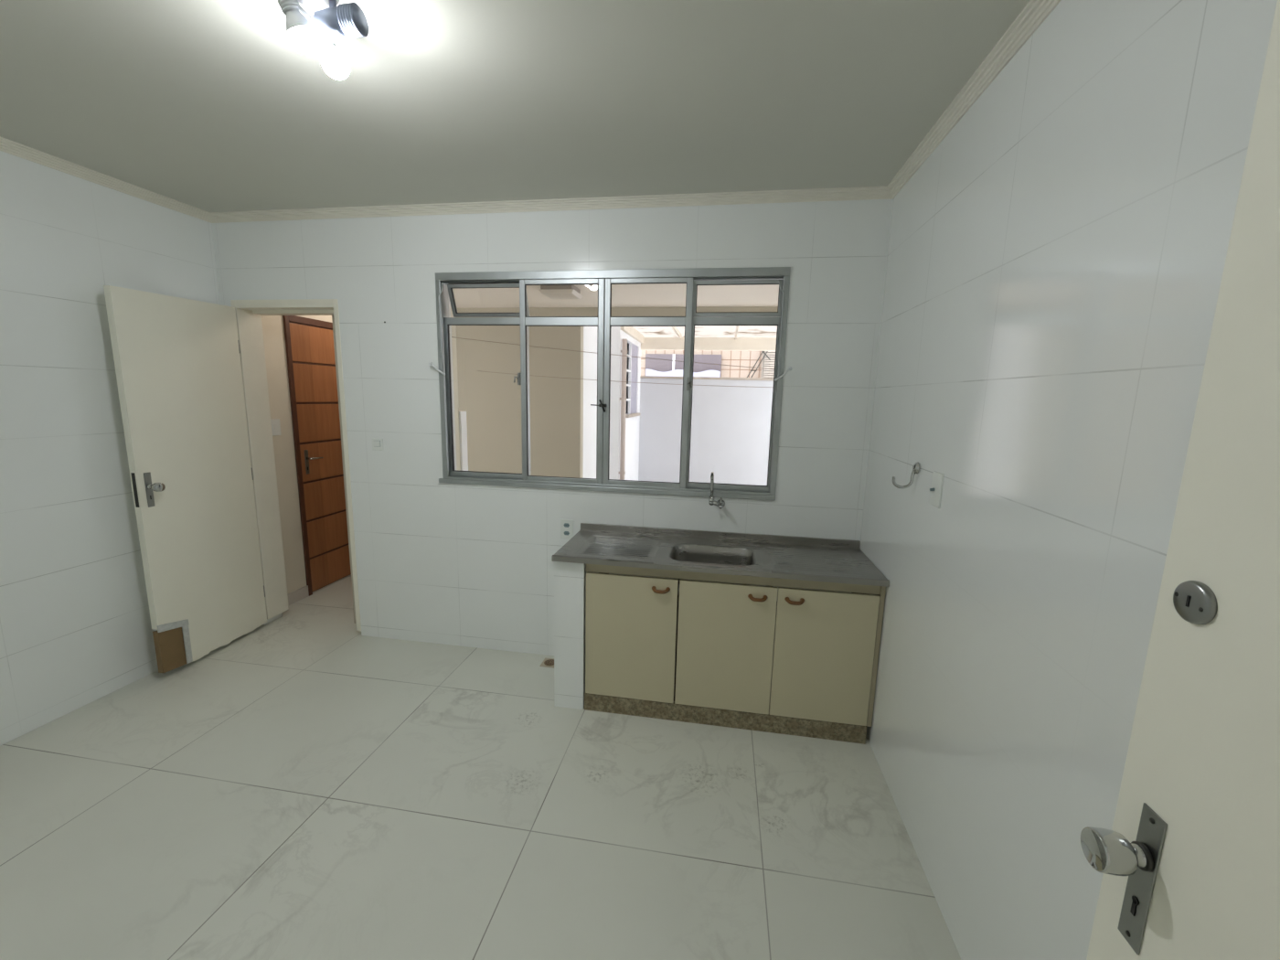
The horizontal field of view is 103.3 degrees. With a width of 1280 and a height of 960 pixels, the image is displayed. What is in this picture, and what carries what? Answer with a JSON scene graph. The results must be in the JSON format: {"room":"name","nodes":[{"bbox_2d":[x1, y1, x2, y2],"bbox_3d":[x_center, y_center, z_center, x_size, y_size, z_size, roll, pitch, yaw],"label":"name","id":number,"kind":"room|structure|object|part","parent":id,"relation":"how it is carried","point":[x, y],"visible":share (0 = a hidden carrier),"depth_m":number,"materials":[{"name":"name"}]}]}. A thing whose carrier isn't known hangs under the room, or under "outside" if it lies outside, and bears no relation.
{"room":"kitchen","nodes":[
{"label":"kitchen","id":0,"kind":"room"},
{"bbox_2d":[0,150,351,746],"bbox_3d":[-2.817,-0.203,2.620,0.180,2.620,4.550,3,9,9],"label":"wall","id":1,"kind":"structure","parent":0,"point":[76,630],"depth_m":2.46,"materials":[{"name":"white tile"}]},
{"bbox_2d":[270,418,281,436],"bbox_3d":[-2.597,-0.374,3.603,0.011,0.116,0.090,3,9,9],"label":"light switch","id":2,"kind":"object","parent":1,"relation":"attached to","point":[275,423],"visible":0.79,"depth_m":3.61,"materials":[{"name":"white plastic"}]},
{"bbox_2d":[287,585,309,605],"bbox_3d":[-2.628,0.893,3.801,0.012,0.085,0.340,3,9,9],"label":"baseboard","id":3,"kind":"structure","parent":1,"relation":"attached to","point":[294,596],"depth_m":3.86,"materials":[{"name":"grey tile"}]},
{"bbox_2d":[282,315,351,596],"bbox_3d":[-2.480,-0.208,4.214,0.072,2.130,0.865,3,9,9],"label":"door","id":4,"kind":"structure","parent":1,"relation":"in","point":[309,342],"depth_m":3.99,"materials":[{"name":"brown wood"}]},
{"bbox_3d":[-2.520,-0.171,3.920,0.055,0.018,0.111,3,9,9],"label":"lever","id":5,"kind":"part","parent":4,"relation":"part of","materials":[{"name":"silver metal"}]},
{"bbox_2d":[331,315,356,623],"bbox_3d":[-1.812,-0.393,3.920,0.080,2.620,1.275,3,9,9],"label":"door frame","id":6,"kind":"structure","parent":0,"point":[333,316],"depth_m":3.34,"materials":[{"name":"beige paint"}]},
{"bbox_2d":[450,288,460,470],"bbox_3d":[-2.042,-0.517,4.643,0.770,2.620,0.100,3,9,9],"label":"wall","id":7,"kind":"structure","parent":0,"point":[453,327],"depth_m":4.55,"materials":[{"name":"beige paint"}]},
{"bbox_2d":[458,411,468,470],"bbox_3d":[-1.689,0.071,4.782,0.100,1.430,0.100,3,9,9],"label":"trim","id":8,"kind":"structure","parent":7,"relation":"attached to","point":[463,428],"depth_m":4.69,"materials":[{"name":"white paint"}]},
{"bbox_2d":[0,575,960,959],"bbox_3d":[-0.738,1.224,2.686,5.500,0.120,7.800,3,9,9],"label":"floor","id":9,"kind":"structure","parent":0,"point":[307,785],"depth_m":1.90,"materials":[{"name":"tile"}]},
{"bbox_2d":[539,657,554,667],"bbox_3d":[-0.541,1.104,3.060,0.100,0.005,0.100,3,9,9],"label":"floor drain","id":10,"kind":"object","parent":9,"relation":"on","point":[547,662],"visible":0.85,"depth_m":3.05,"materials":[{"name":"brown metal"}]},
{"bbox_2d":[554,561,598,709],"bbox_3d":[-0.321,0.750,2.800,0.154,0.797,0.494,3,9,9],"label":"support pillar","id":11,"kind":"structure","parent":9,"relation":"on","point":[570,578],"depth_m":2.56,"materials":[{"name":"white tile"}]},
{"bbox_2d":[584,564,885,744],"bbox_3d":[0.443,0.792,2.652,1.394,0.796,0.511,3,9,9],"label":"base cabinet","id":12,"kind":"object","parent":9,"relation":"on","point":[803,662],"visible":0.98,"depth_m":2.43,"materials":[{"name":"beige laminate"}]},
{"bbox_3d":[-0.049,0.785,2.517,0.454,0.644,0.018,3,9,9],"label":"door","id":13,"kind":"part","parent":12,"relation":"part of","materials":[{"name":"beige laminate"}]},
{"bbox_3d":[0.098,0.528,2.424,0.089,0.025,0.038,3,9,9],"label":"handle","id":14,"kind":"part","parent":12,"relation":"part of","materials":[{"name":"brown plastic"}]},
{"bbox_2d":[551,522,889,586],"bbox_3d":[0.376,0.421,2.616,1.553,0.186,0.523,3,9,9],"label":"countertop","id":15,"kind":"structure","parent":12,"relation":"on","point":[720,552],"depth_m":2.63,"materials":[{"name":"grey stone"}]},
{"bbox_3d":[0.408,0.808,2.445,0.456,0.644,0.018,3,9,9],"label":"door","id":16,"kind":"part","parent":12,"relation":"part of","materials":[{"name":"beige laminate"}]},
{"bbox_3d":[0.410,0.457,2.400,1.372,0.054,0.018,3,9,9],"label":"rail","id":17,"kind":"part","parent":12,"relation":"part of","materials":[{"name":"beige wood"}]},
{"bbox_3d":[0.548,0.550,2.353,0.089,0.025,0.038,3,9,9],"label":"handle","id":18,"kind":"part","parent":12,"relation":"part of","materials":[{"name":"brown plastic"}]},
{"bbox_3d":[0.713,0.559,2.327,0.089,0.025,0.038,3,9,9],"label":"handle","id":19,"kind":"part","parent":12,"relation":"part of","materials":[{"name":"brown plastic"}]},
{"bbox_3d":[0.855,0.830,2.374,0.446,0.644,0.018,3,9,9],"label":"door","id":20,"kind":"part","parent":12,"relation":"part of","materials":[{"name":"beige laminate"}]},
{"bbox_2d":[0,0,1029,308],"bbox_3d":[-0.582,-1.569,2.801,5.500,0.120,6.250,3,9,9],"label":"ceiling","id":21,"kind":"structure","parent":0,"point":[207,105],"depth_m":1.78,"materials":[{"name":"beige paint"}]},
{"bbox_2d":[277,0,368,79],"bbox_3d":[-0.833,-1.185,1.327,0.205,0.170,0.164,7,11,31],"label":"ceiling spotlight","id":22,"kind":"object","parent":21,"relation":"attached to","point":[331,21],"visible":1,"depth_m":1.32,"materials":[{"name":"silver metal"}]},
{"bbox_3d":[-0.900,-1.211,1.342,0.069,0.068,0.067,3,9,9],"label":"bulb","id":23,"kind":"part","parent":22,"relation":"part of","materials":[{"name":"white glass"}]},
{"bbox_3d":[-0.898,-1.177,1.352,0.072,0.060,0.072,3,9,9],"label":"bulb","id":24,"kind":"part","parent":22,"relation":"part of","materials":[{"name":"white glass"}]},
{"bbox_3d":[-0.804,-1.235,1.326,0.017,0.061,0.019,3,9,9],"label":"stem","id":25,"kind":"part","parent":22,"relation":"part of","materials":[{"name":"grey metal"}]},
{"bbox_3d":[-0.840,-1.166,1.391,0.066,0.073,0.066,-1,10,-14],"label":"bulb","id":26,"kind":"part","parent":22,"relation":"part of","materials":[{"name":"white glass"}]},
{"bbox_3d":[-0.837,-1.137,1.394,0.066,0.054,0.068,3,9,9],"label":"bulb","id":27,"kind":"part","parent":22,"relation":"part of","materials":[{"name":"white glass"}]},
{"bbox_2d":[538,284,583,298],"bbox_3d":[-0.754,-1.808,4.859,0.340,0.085,0.340,3,9,9],"label":"flush ceiling light","id":28,"kind":"object","parent":21,"relation":"attached to","point":[553,292],"visible":0.82,"depth_m":4.73,"materials":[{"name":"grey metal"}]},
{"bbox_2d":[456,307,583,478],"bbox_3d":[-1.765,-0.798,6.389,2.126,2.620,0.120,3,9,9],"label":"wall","id":29,"kind":"structure","parent":0,"point":[491,401],"depth_m":6.24,"materials":[{"name":"beige paint"}]},
{"bbox_2d":[211,199,893,655],"bbox_3d":[-0.698,-0.221,3.034,4.070,2.620,0.145,3,9,9],"label":"wall","id":30,"kind":"structure","parent":0,"point":[445,563],"depth_m":2.93,"materials":[{"name":"white tile"}]},
{"bbox_2d":[103,285,361,672],"bbox_3d":[-2.224,-0.009,2.975,0.737,2.109,0.858,3,9,9],"label":"door","id":31,"kind":"structure","parent":30,"relation":"in","point":[191,375],"depth_m":2.95,"materials":[{"name":"white paint"}]},
{"bbox_3d":[-2.601,0.053,2.609,0.019,0.180,0.003,2,9,6],"label":"lock plate","id":32,"kind":"part","parent":31,"relation":"part of","materials":[{"name":"metal"}]},
{"bbox_3d":[-2.539,0.037,2.654,0.075,0.049,0.049,3,9,9],"label":"knob","id":33,"kind":"part","parent":31,"relation":"part of","materials":[{"name":"silver metal"}]},
{"bbox_3d":[-2.169,-0.068,3.310,0.737,2.100,0.169,3,9,9],"label":"frame","id":34,"kind":"part","parent":31,"relation":"part of","materials":[{"name":"white paint"}]},
{"bbox_2d":[372,438,383,450],"bbox_3d":[-1.611,-0.218,3.106,0.072,0.072,0.010,3,9,9],"label":"light switch","id":35,"kind":"object","parent":30,"relation":"attached to","point":[377,443],"visible":1,"depth_m":3.10,"materials":[{"name":"white plastic"}]},
{"bbox_2d":[0,0,1061,223],"bbox_3d":[-0.918,-1.250,1.317,3.870,0.044,2.950,3,9,9],"label":"trim","id":36,"kind":"structure","parent":30,"relation":"attached to","point":[1032,16],"depth_m":2.53,"materials":[{"name":"white paint"}]},
{"bbox_2d":[560,519,573,538],"bbox_3d":[-0.433,0.290,2.993,0.076,0.116,0.010,3,9,9],"label":"power outlet","id":37,"kind":"object","parent":30,"relation":"attached to","point":[566,525],"visible":0.94,"depth_m":2.99,"materials":[{"name":"white plastic"}]},
{"bbox_2d":[428,266,791,500],"bbox_3d":[-0.207,-0.539,2.864,2.035,1.210,0.168,3,9,9],"label":"window","id":38,"kind":"structure","parent":30,"relation":"in","point":[444,282],"depth_m":2.81,"materials":[{"name":"metal"}]},
{"bbox_3d":[-0.898,-0.578,2.997,0.512,1.150,0.060,3,9,9],"label":"sash","id":39,"kind":"part","parent":38,"relation":"part of","materials":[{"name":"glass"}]},
{"bbox_2d":[447,282,530,317],"bbox_3d":[-0.878,-1.042,2.937,0.469,0.180,0.084,3,9,9],"label":"window pane","id":40,"kind":"object","parent":38,"relation":"attached to","point":[450,285],"depth_m":2.93,"materials":[{"name":"clear glass"}]},
{"bbox_3d":[-0.443,-0.541,2.877,0.486,1.138,0.032,3,9,9],"label":"sliding sash","id":41,"kind":"part","parent":38,"relation":"part of","materials":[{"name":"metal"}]},
{"bbox_3d":[0.035,-0.518,2.801,0.479,1.138,0.032,3,9,9],"label":"sliding sash","id":42,"kind":"part","parent":38,"relation":"part of","materials":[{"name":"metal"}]},
{"bbox_3d":[0.498,-0.509,2.778,0.499,1.150,0.060,3,9,9],"label":"sash","id":43,"kind":"part","parent":38,"relation":"part of","materials":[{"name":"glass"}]},
{"bbox_2d":[693,279,783,317],"bbox_3d":[0.517,-0.964,2.693,0.471,0.185,0.036,3,9,9],"label":"window pane","id":44,"kind":"object","parent":38,"relation":"attached to","point":[697,282],"depth_m":2.68,"materials":[{"name":"clear glass"}]},
{"bbox_2d":[774,279,791,381],"bbox_3d":[0.748,-0.765,2.605,0.092,0.511,0.042,3,9,9],"label":"lever","id":45,"kind":"object","parent":38,"relation":"attached to","point":[785,287],"depth_m":2.62,"materials":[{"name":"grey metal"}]},
{"bbox_2d":[708,471,725,509],"bbox_3d":[0.409,0.059,2.733,0.074,0.220,0.204,8,12,36],"label":"tap","id":46,"kind":"object","parent":30,"relation":"attached to","point":[711,502],"visible":1,"depth_m":2.74,"materials":[{"name":"silver metal"}]},
{"bbox_3d":[0.383,0.029,2.689,0.019,0.149,0.120,3,9,9],"label":"spout","id":47,"kind":"part","parent":46,"relation":"part of","materials":[{"name":"silver metal"}]},
{"bbox_2d":[579,522,860,548],"bbox_3d":[0.418,0.311,2.848,1.553,0.043,0.023,3,9,9],"label":"backsplash","id":48,"kind":"structure","parent":30,"relation":"attached to","point":[587,527],"depth_m":2.84,"materials":[{"name":"grey stone"}]},
{"bbox_2d":[582,326,597,478],"bbox_3d":[-0.708,-0.828,6.723,0.146,2.620,0.880,3,9,9],"label":"wall","id":49,"kind":"structure","parent":0,"point":[590,333],"depth_m":6.57,"materials":[{"name":"white paint"}]},
{"bbox_2d":[608,326,640,480],"bbox_3d":[-0.229,-1.025,7.987,0.160,2.620,1.800,3,9,9],"label":"wall","id":50,"kind":"structure","parent":0,"point":[632,424],"depth_m":7.21,"materials":[{"name":"white paint"}]},
{"bbox_2d":[618,338,627,479],"bbox_3d":[-0.244,-0.769,7.169,0.090,2.380,0.070,3,9,9],"label":"downpipe","id":51,"kind":"object","parent":50,"relation":"attached to","point":[624,351],"visible":0.82,"depth_m":7.10,"materials":[{"name":"beige plastic"}]},
{"bbox_2d":[625,342,640,417],"bbox_3d":[-0.142,-1.577,8.012,0.150,1.135,1.130,3,9,9],"label":"window","id":52,"kind":"structure","parent":50,"relation":"in","point":[632,349],"depth_m":8.07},
{"bbox_3d":[-0.211,-1.602,8.020,0.010,1.090,1.050,3,9,9],"label":"pane","id":53,"kind":"part","parent":52,"relation":"part of","materials":[{"name":"glass"}]},
{"bbox_3d":[-0.115,-1.037,8.095,0.070,0.045,1.130,3,9,9],"label":"sill","id":54,"kind":"part","parent":52,"relation":"part of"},
{"bbox_2d":[630,343,637,413],"bbox_3d":[-0.118,-1.637,8.245,0.040,1.090,0.570,3,9,9],"label":"shutter","id":55,"kind":"object","parent":52,"relation":"attached to","point":[634,348],"depth_m":8.22,"materials":[{"name":"grey metal"}]},
{"bbox_2d":[580,306,778,316],"bbox_3d":[0.976,-1.873,5.764,3.374,0.170,0.120,3,9,9],"label":"lintel","id":56,"kind":"object","parent":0,"point":[584,311],"visible":0.29,"depth_m":5.81,"materials":[{"name":"beige paint"}]},
{"bbox_2d":[620,325,777,351],"bbox_3d":[1.046,-2.096,7.255,3.320,0.229,2.880,3,9,9],"label":"roof","id":57,"kind":"structure","parent":0,"point":[707,337],"depth_m":8.31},
{"bbox_2d":[638,378,773,485],"bbox_3d":[2.584,-0.699,8.575,5.560,1.915,0.150,3,9,9],"label":"wall","id":58,"kind":"structure","parent":0,"point":[730,426],"depth_m":8.71,"materials":[{"name":"white paint"}]},
{"bbox_2d":[640,375,773,380],"bbox_3d":[2.686,-1.659,8.407,5.400,0.040,0.185,3,9,9],"label":"trim","id":59,"kind":"structure","parent":58,"relation":"on","point":[641,377],"depth_m":8.55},
{"bbox_2d":[859,0,1277,959],"bbox_3d":[1.021,0.118,1.217,0.120,2.620,2.950,3,9,9],"label":"wall","id":60,"kind":"structure","parent":0,"point":[1055,263],"depth_m":1.21,"materials":[{"name":"white tile"}]},
{"bbox_2d":[892,461,920,488],"bbox_3d":[1.041,-0.019,1.987,0.094,0.108,0.048,3,9,9],"label":"wall hook","id":61,"kind":"object","parent":60,"relation":"attached to","point":[916,468],"visible":1,"depth_m":1.98,"materials":[{"name":"silver metal"}]},
{"bbox_3d":[1.037,-0.005,1.990,0.087,0.080,0.015,3,9,9],"label":"hook arm","id":62,"kind":"part","parent":61,"relation":"part of","materials":[{"name":"silver metal"}]},
{"bbox_2d":[929,470,944,508],"bbox_3d":[1.045,0.033,1.796,0.021,0.120,0.078,3,9,9],"label":"wall plate","id":63,"kind":"object","parent":60,"relation":"attached to","point":[936,489],"visible":1,"depth_m":1.79,"materials":[{"name":"white plastic"}]},
{"bbox_3d":[-1.194,0.261,0.031,4.070,2.620,0.120,3,9,9],"label":"wall","id":64,"kind":"structure","parent":0,"visible":0},
{"bbox_2d":[1080,0,1279,959],"bbox_3d":[0.600,0.517,0.238,0.101,2.130,1.022,3,9,9],"label":"door","id":65,"kind":"structure","parent":64,"relation":"in","point":[1189,861],"depth_m":0.60,"materials":[{"name":"beige paint"}]},
{"bbox_3d":[0.652,0.507,0.689,0.063,0.053,0.053,3,9,9],"label":"knob","id":66,"kind":"part","parent":65,"relation":"part of","materials":[{"name":"silver metal"}]},
{"bbox_3d":[2.416,-0.331,4.144,0.120,2.620,3.055,3,9,9],"label":"wall","id":67,"kind":"structure","parent":0,"visible":0},
{"bbox_2d":[451,336,773,369],"bbox_3d":[0.279,-0.904,3.715,4.020,0.316,0.004,3,9,9],"label":"clothesline","id":68,"kind":"object","parent":67,"relation":"attached to","point":[452,336],"visible":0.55,"depth_m":3.77,"materials":[{"name":"fabric"}]},
{"bbox_2d":[477,370,772,387],"bbox_3d":[0.433,-0.854,4.324,3.900,0.102,0.004,3,9,9],"label":"clothesline","id":69,"kind":"object","parent":67,"relation":"attached to","point":[477,370],"visible":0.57,"depth_m":4.39,"materials":[{"name":"fabric"}]},
{"label":"outside","id":70,"kind":"structure","parent":0,"visible":0},
{"bbox_2d":[640,349,775,378],"bbox_3d":[2.052,-2.836,10.449,11.000,5.500,0.300,3,9,9],"label":"wall","id":71,"kind":"structure","parent":70,"point":[743,358],"depth_m":10.39,"materials":[{"name":"beige tile"}]},
{"bbox_2d":[645,353,721,377],"bbox_3d":[0.888,-2.369,10.509,1.570,0.465,0.105,3,9,9],"label":"window","id":72,"kind":"structure","parent":71,"relation":"in","point":[658,367],"depth_m":10.49,"materials":[{"name":"grey glass"}]},
{"bbox_2d":[645,368,720,377],"bbox_3d":[0.882,-2.216,10.491,1.540,0.149,0.020,3,9,9],"label":"curtain","id":73,"kind":"object","parent":72,"relation":"hanging from","point":[662,372],"depth_m":10.49,"materials":[{"name":"white fabric"}]},
{"bbox_2d":[746,351,770,377],"bbox_3d":[2.374,-2.334,10.215,0.494,0.709,0.209,3,9,9],"label":"ladder","id":74,"kind":"object","parent":71,"relation":"attached to","point":[762,351],"depth_m":10.11,"materials":[{"name":"metal"}]},
{"bbox_2d":[761,351,775,377],"bbox_3d":[2.933,-2.379,10.168,0.930,0.770,0.092,3,9,9],"label":"shutter","id":75,"kind":"object","parent":71,"relation":"attached to","point":[768,352],"visible":0.2,"depth_m":10.20,"materials":[{"name":"white metal"}]}
]}

